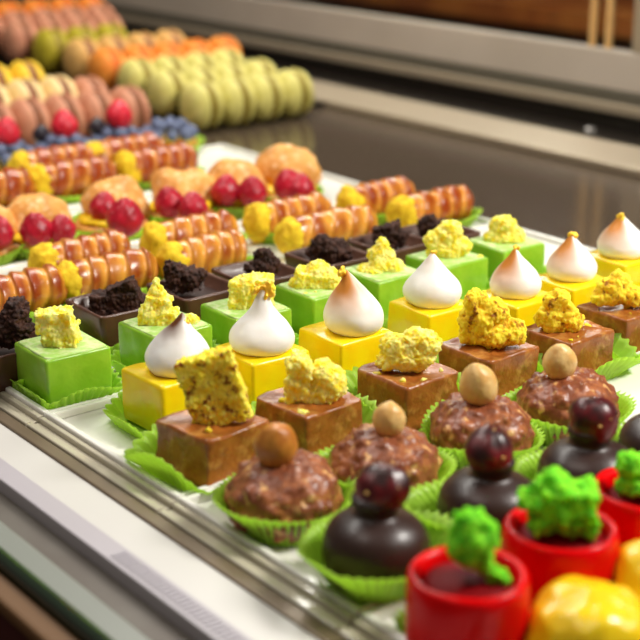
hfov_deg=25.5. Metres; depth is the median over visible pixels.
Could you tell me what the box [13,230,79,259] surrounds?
paper cup
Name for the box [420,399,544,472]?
paper cup
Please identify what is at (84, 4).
macaron
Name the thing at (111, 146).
roll
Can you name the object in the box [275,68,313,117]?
macaron
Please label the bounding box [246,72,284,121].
macaron
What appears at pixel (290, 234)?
roll
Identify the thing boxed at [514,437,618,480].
paper cup
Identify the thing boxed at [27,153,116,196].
roll
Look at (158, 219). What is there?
paper cup
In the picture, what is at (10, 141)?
tart
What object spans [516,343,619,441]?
chocolate
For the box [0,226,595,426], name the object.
serving tray
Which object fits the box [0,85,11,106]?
macaron
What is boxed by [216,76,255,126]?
macaron
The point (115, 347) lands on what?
paper cup
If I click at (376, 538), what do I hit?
chocolate
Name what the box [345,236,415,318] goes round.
cake
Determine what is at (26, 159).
roll
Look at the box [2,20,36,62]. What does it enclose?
macaron
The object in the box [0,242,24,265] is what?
paper cup
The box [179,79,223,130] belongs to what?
macaron
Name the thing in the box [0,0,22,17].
macaron
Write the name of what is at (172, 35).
macaron
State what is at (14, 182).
roll
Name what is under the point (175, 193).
cream puff
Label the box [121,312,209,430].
cake
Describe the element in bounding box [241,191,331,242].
roll
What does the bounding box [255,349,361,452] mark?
chocolate square
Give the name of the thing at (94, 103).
macaron
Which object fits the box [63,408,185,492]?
tray
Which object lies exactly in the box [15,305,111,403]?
cake
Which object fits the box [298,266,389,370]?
cake
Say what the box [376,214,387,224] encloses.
paper cup
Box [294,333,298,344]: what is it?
paper cup
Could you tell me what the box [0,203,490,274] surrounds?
serving tray
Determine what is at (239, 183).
cream puff
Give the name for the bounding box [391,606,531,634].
paper cup
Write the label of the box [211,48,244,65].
macaron
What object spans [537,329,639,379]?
paper cup
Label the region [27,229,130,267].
roll
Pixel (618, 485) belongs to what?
cake
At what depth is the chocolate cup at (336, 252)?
0.82 m
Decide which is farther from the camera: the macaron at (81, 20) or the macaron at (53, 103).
the macaron at (81, 20)
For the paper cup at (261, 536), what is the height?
0.017 m
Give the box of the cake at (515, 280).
[485,244,547,325]
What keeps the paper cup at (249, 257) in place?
on the serving tray at (480, 221)
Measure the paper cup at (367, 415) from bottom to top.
0.017 m
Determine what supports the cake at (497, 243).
on the paper cup
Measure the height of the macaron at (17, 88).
0.049 m
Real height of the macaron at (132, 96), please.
0.049 m
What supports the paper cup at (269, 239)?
on the serving tray at (480, 221)
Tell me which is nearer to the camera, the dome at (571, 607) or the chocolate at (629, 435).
the dome at (571, 607)
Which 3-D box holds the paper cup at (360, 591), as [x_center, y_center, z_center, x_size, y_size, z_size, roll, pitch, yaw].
[0.020,0.083,0.497,0.059,0.021,0.050,-13,23,-33]
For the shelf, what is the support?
attached to the display case
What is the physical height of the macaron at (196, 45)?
0.046 m
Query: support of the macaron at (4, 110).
on the display case
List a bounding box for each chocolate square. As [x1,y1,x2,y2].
[155,345,268,486]
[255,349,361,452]
[357,326,458,429]
[438,287,538,395]
[526,288,614,369]
[577,268,639,351]
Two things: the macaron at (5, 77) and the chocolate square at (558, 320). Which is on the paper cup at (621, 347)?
the chocolate square at (558, 320)
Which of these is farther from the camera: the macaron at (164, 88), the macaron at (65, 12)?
the macaron at (65, 12)
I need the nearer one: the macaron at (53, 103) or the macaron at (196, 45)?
the macaron at (53, 103)
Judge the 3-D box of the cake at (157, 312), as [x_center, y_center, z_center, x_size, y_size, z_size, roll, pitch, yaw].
[-0.076,0.002,0.691,0.034,0.048,0.034,-15,24,-37]
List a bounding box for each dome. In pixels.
[524,575,639,639]
[613,539,639,598]
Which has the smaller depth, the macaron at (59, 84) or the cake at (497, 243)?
the cake at (497, 243)
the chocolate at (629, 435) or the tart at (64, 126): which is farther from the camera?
the tart at (64, 126)
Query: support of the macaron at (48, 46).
on the stand
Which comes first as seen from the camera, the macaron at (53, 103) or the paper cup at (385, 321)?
the paper cup at (385, 321)
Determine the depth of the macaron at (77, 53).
1.43 m
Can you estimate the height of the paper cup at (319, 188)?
0.011 m
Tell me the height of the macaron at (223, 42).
0.046 m
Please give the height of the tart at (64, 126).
0.046 m
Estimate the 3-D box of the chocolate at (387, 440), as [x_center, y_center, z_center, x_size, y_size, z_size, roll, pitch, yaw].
[0.025,0.051,0.563,0.046,0.042,0.047,-14,23,-36]
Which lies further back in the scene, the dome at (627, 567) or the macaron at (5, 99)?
the macaron at (5, 99)
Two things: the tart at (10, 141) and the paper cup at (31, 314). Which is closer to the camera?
the paper cup at (31, 314)
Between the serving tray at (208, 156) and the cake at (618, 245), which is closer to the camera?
the cake at (618, 245)
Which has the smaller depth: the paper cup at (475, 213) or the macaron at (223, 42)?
the paper cup at (475, 213)
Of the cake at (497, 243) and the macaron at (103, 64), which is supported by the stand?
the macaron at (103, 64)
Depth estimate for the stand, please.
1.48 m
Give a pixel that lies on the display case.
(532, 107)
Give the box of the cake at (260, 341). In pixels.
[215,281,308,407]
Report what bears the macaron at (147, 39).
on the stand
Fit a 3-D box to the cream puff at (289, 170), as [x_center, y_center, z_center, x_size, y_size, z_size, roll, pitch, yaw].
[-0.025,-0.102,1.012,0.051,0.040,0.092,2,19,5]
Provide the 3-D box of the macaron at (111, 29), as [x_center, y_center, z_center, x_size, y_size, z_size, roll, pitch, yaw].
[-0.224,-0.294,1.518,0.033,0.046,0.046,-15,24,-37]
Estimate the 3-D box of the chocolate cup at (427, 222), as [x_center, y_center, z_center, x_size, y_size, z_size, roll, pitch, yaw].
[0.072,-0.051,0.875,0.040,0.031,0.040,-13,23,-34]
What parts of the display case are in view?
panel, trim, sill, door sill, door, door pane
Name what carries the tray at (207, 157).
on the serving tray at (208, 156)
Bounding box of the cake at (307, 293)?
[274,259,341,334]
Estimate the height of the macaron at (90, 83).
0.049 m
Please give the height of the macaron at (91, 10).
0.046 m
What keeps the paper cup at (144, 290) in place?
on the serving tray at (480, 221)
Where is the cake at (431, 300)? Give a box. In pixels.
[387,250,463,341]
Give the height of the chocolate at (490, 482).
0.046 m
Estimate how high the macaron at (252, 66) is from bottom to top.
0.046 m
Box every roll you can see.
[0,165,35,207]
[0,263,66,311]
[6,142,93,168]
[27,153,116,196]
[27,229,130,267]
[57,247,157,300]
[85,131,164,161]
[114,141,197,182]
[139,209,238,256]
[155,229,247,277]
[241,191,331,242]
[273,205,377,253]
[334,176,415,214]
[385,185,473,226]
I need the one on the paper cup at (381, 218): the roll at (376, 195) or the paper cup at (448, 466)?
the roll at (376, 195)
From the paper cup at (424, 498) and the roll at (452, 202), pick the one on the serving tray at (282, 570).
the paper cup at (424, 498)
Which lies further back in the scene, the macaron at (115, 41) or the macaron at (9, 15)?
the macaron at (9, 15)
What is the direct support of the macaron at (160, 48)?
on the stand
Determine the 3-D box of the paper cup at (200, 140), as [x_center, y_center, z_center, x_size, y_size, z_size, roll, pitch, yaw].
[-0.126,-0.145,1.182,0.055,0.012,0.061,12,22,30]
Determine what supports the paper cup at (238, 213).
on the serving tray at (332, 184)
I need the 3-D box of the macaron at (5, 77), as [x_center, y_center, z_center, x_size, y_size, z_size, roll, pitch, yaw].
[-0.297,-0.209,1.289,0.030,0.049,0.049,-14,23,-35]
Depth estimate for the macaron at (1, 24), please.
1.52 m
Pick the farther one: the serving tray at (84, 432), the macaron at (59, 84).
the macaron at (59, 84)
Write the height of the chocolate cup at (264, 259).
0.033 m
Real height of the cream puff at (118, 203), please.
0.037 m
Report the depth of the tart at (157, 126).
1.17 m
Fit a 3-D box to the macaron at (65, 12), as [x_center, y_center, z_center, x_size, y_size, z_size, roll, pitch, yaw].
[-0.279,-0.331,1.597,0.033,0.046,0.046,-14,23,-35]
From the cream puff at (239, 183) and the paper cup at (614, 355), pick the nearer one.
the paper cup at (614, 355)
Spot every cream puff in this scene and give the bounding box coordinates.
[0,206,16,255]
[6,192,76,249]
[75,175,149,236]
[149,168,217,218]
[208,158,268,208]
[255,143,321,199]
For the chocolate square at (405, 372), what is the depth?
0.63 m
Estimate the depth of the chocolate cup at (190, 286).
0.76 m
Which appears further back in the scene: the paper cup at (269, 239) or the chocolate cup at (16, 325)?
the paper cup at (269, 239)
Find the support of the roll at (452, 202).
on the paper cup at (475, 213)
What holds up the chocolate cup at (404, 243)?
on the paper cup
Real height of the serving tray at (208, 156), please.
0.008 m
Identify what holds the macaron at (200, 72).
on the stand
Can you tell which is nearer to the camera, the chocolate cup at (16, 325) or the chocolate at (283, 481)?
the chocolate at (283, 481)
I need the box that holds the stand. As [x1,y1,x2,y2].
[0,30,323,121]
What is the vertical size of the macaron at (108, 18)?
0.046 m
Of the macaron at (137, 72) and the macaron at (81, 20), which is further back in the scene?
the macaron at (81, 20)
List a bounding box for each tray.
[0,172,359,267]
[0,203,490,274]
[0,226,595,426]
[27,324,384,513]
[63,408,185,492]
[67,144,259,205]
[158,351,639,633]
[197,148,255,172]
[338,598,405,639]
[380,610,404,629]
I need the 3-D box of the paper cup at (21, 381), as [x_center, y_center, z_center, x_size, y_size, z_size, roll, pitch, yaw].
[-0.144,0.022,0.692,0.040,0.012,0.054,-14,23,-36]
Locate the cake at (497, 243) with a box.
[468,214,544,280]
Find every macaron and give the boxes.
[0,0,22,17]
[0,10,33,27]
[0,20,3,50]
[0,64,12,88]
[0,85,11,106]
[0,103,15,122]
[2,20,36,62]
[5,78,45,102]
[8,60,44,83]
[8,97,51,147]
[21,0,49,14]
[29,7,61,25]
[32,28,68,73]
[34,17,67,33]
[39,74,78,97]
[43,93,85,136]
[48,0,76,10]
[57,5,87,22]
[63,37,98,80]
[64,15,95,30]
[65,25,97,41]
[73,76,108,94]
[75,0,103,10]
[76,89,112,138]
[85,3,115,19]
[87,47,125,93]
[92,12,124,29]
[94,23,127,38]
[96,34,128,51]
[109,85,150,128]
[117,57,155,97]
[121,44,155,62]
[125,32,157,48]
[146,68,186,117]
[151,41,184,58]
[152,54,187,72]
[154,29,185,44]
[179,38,212,55]
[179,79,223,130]
[182,65,218,83]
[183,51,216,68]
[207,36,242,56]
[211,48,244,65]
[212,61,247,79]
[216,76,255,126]
[242,58,277,76]
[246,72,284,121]
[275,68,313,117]
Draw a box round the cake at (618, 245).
[589,213,639,285]
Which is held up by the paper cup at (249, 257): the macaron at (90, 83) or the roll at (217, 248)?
the roll at (217, 248)
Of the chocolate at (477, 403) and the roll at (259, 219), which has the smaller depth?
the chocolate at (477, 403)
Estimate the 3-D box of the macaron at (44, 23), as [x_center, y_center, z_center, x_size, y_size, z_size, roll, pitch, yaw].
[-0.290,-0.302,1.527,0.033,0.046,0.046,-15,24,-37]
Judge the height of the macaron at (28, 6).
0.046 m
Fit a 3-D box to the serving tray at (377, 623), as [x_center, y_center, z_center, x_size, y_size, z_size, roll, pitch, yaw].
[0.203,0.076,0.551,0.416,0.008,0.110,-14,23,-36]
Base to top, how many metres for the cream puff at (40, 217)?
0.034 m
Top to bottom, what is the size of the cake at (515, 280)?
0.051 m
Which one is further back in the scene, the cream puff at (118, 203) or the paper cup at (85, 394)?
the cream puff at (118, 203)
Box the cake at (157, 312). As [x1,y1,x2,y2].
[118,277,211,365]
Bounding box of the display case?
[0,0,639,639]
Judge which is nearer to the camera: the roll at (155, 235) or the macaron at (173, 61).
the roll at (155, 235)
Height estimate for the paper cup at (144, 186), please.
0.011 m
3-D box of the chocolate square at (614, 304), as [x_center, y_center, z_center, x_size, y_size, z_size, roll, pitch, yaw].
[0.155,-0.006,0.728,0.038,0.041,0.038,-15,24,-37]
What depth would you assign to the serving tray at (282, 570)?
0.52 m
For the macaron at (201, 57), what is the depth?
1.40 m
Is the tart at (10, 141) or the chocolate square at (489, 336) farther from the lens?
the tart at (10, 141)
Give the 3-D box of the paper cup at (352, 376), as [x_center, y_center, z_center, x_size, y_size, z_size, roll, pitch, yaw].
[0.040,0.035,0.645,0.061,0.017,0.065,-16,24,-39]
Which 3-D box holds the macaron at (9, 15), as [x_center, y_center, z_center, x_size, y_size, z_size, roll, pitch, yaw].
[-0.333,-0.317,1.554,0.033,0.046,0.046,-14,23,-35]
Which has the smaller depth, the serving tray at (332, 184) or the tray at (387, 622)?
the tray at (387, 622)
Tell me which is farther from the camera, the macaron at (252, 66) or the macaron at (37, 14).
the macaron at (37, 14)
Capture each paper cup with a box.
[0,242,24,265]
[10,379,23,389]
[12,368,121,409]
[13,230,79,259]
[29,302,65,322]
[57,195,81,204]
[72,211,155,240]
[102,392,147,438]
[110,343,119,354]
[111,336,219,375]
[123,422,271,494]
[138,165,204,191]
[141,275,163,293]
[149,202,224,221]
[193,134,203,151]
[211,469,355,546]
[212,197,272,219]
[246,254,252,260]
[251,393,376,423]
[263,233,274,243]
[266,184,323,201]
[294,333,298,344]
[296,508,451,606]
[314,445,457,508]
[345,366,460,431]
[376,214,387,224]
[382,320,387,328]
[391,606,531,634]
[403,476,534,549]
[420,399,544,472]
[435,341,542,391]
[458,207,482,226]
[462,277,489,299]
[502,386,636,446]
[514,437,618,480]
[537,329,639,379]
[612,352,639,358]
[614,421,624,437]
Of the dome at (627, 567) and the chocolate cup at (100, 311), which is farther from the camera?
the chocolate cup at (100, 311)
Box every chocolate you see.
[223,422,343,542]
[322,462,430,590]
[326,401,442,506]
[429,363,535,451]
[437,425,532,540]
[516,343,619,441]
[536,396,628,478]
[618,414,639,452]
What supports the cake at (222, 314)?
on the paper cup at (296, 342)
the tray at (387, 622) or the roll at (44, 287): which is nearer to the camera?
the tray at (387, 622)
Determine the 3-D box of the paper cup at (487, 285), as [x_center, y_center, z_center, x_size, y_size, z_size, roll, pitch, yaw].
[0.072,-0.018,0.808,0.052,0.012,0.056,-17,25,-40]
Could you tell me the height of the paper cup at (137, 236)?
0.011 m
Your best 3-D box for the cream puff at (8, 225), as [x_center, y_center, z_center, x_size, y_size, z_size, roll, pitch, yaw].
[-0.214,-0.056,0.883,0.049,0.036,0.058,-3,19,-7]
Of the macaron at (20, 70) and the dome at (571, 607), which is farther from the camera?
the macaron at (20, 70)
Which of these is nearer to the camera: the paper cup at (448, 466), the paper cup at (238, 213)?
the paper cup at (448, 466)
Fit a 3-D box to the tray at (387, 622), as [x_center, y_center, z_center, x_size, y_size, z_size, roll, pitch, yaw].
[0.206,0.077,0.554,0.408,0.003,0.110,-14,23,-36]
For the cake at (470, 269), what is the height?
0.046 m
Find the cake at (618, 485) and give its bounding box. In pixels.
[594,449,639,547]
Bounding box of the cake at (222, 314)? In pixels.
[201,271,291,344]
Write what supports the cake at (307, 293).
on the paper cup
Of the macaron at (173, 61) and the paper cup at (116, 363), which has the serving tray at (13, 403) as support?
the paper cup at (116, 363)
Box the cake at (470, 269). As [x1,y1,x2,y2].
[406,220,487,298]
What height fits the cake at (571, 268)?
0.050 m
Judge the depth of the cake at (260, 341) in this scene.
0.64 m
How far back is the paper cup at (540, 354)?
0.69 m
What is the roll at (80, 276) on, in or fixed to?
on the paper cup at (144, 290)
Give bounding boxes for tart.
[0,117,34,170]
[32,109,91,147]
[88,99,142,140]
[141,116,197,146]
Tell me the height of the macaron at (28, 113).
0.049 m
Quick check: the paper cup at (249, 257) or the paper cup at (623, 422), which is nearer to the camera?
the paper cup at (623, 422)
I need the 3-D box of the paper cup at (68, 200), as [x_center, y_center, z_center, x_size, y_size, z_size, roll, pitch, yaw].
[-0.174,-0.092,1.029,0.072,0.011,0.046,-17,25,-41]
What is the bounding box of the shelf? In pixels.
[162,106,639,248]
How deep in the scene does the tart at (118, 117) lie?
1.14 m
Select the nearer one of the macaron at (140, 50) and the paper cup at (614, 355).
the paper cup at (614, 355)
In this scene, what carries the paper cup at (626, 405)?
on the serving tray at (282, 570)
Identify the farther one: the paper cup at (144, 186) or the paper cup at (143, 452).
the paper cup at (144, 186)
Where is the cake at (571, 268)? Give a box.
[539,231,602,307]
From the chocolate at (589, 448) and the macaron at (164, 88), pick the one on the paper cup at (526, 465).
the chocolate at (589, 448)
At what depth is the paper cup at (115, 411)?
0.64 m
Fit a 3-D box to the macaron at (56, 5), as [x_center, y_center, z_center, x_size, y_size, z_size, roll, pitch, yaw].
[-0.298,-0.351,1.640,0.033,0.046,0.046,-14,23,-35]
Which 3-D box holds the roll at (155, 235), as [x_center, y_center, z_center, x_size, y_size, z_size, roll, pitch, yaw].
[-0.080,-0.053,0.886,0.070,0.027,0.028,-13,23,-33]
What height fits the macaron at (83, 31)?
0.046 m
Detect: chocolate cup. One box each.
[0,295,40,391]
[65,275,146,346]
[146,259,228,319]
[211,247,295,299]
[284,233,368,269]
[347,218,426,264]
[402,213,480,238]
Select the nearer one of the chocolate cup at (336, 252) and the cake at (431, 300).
the cake at (431, 300)
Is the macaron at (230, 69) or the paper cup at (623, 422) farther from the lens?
the macaron at (230, 69)

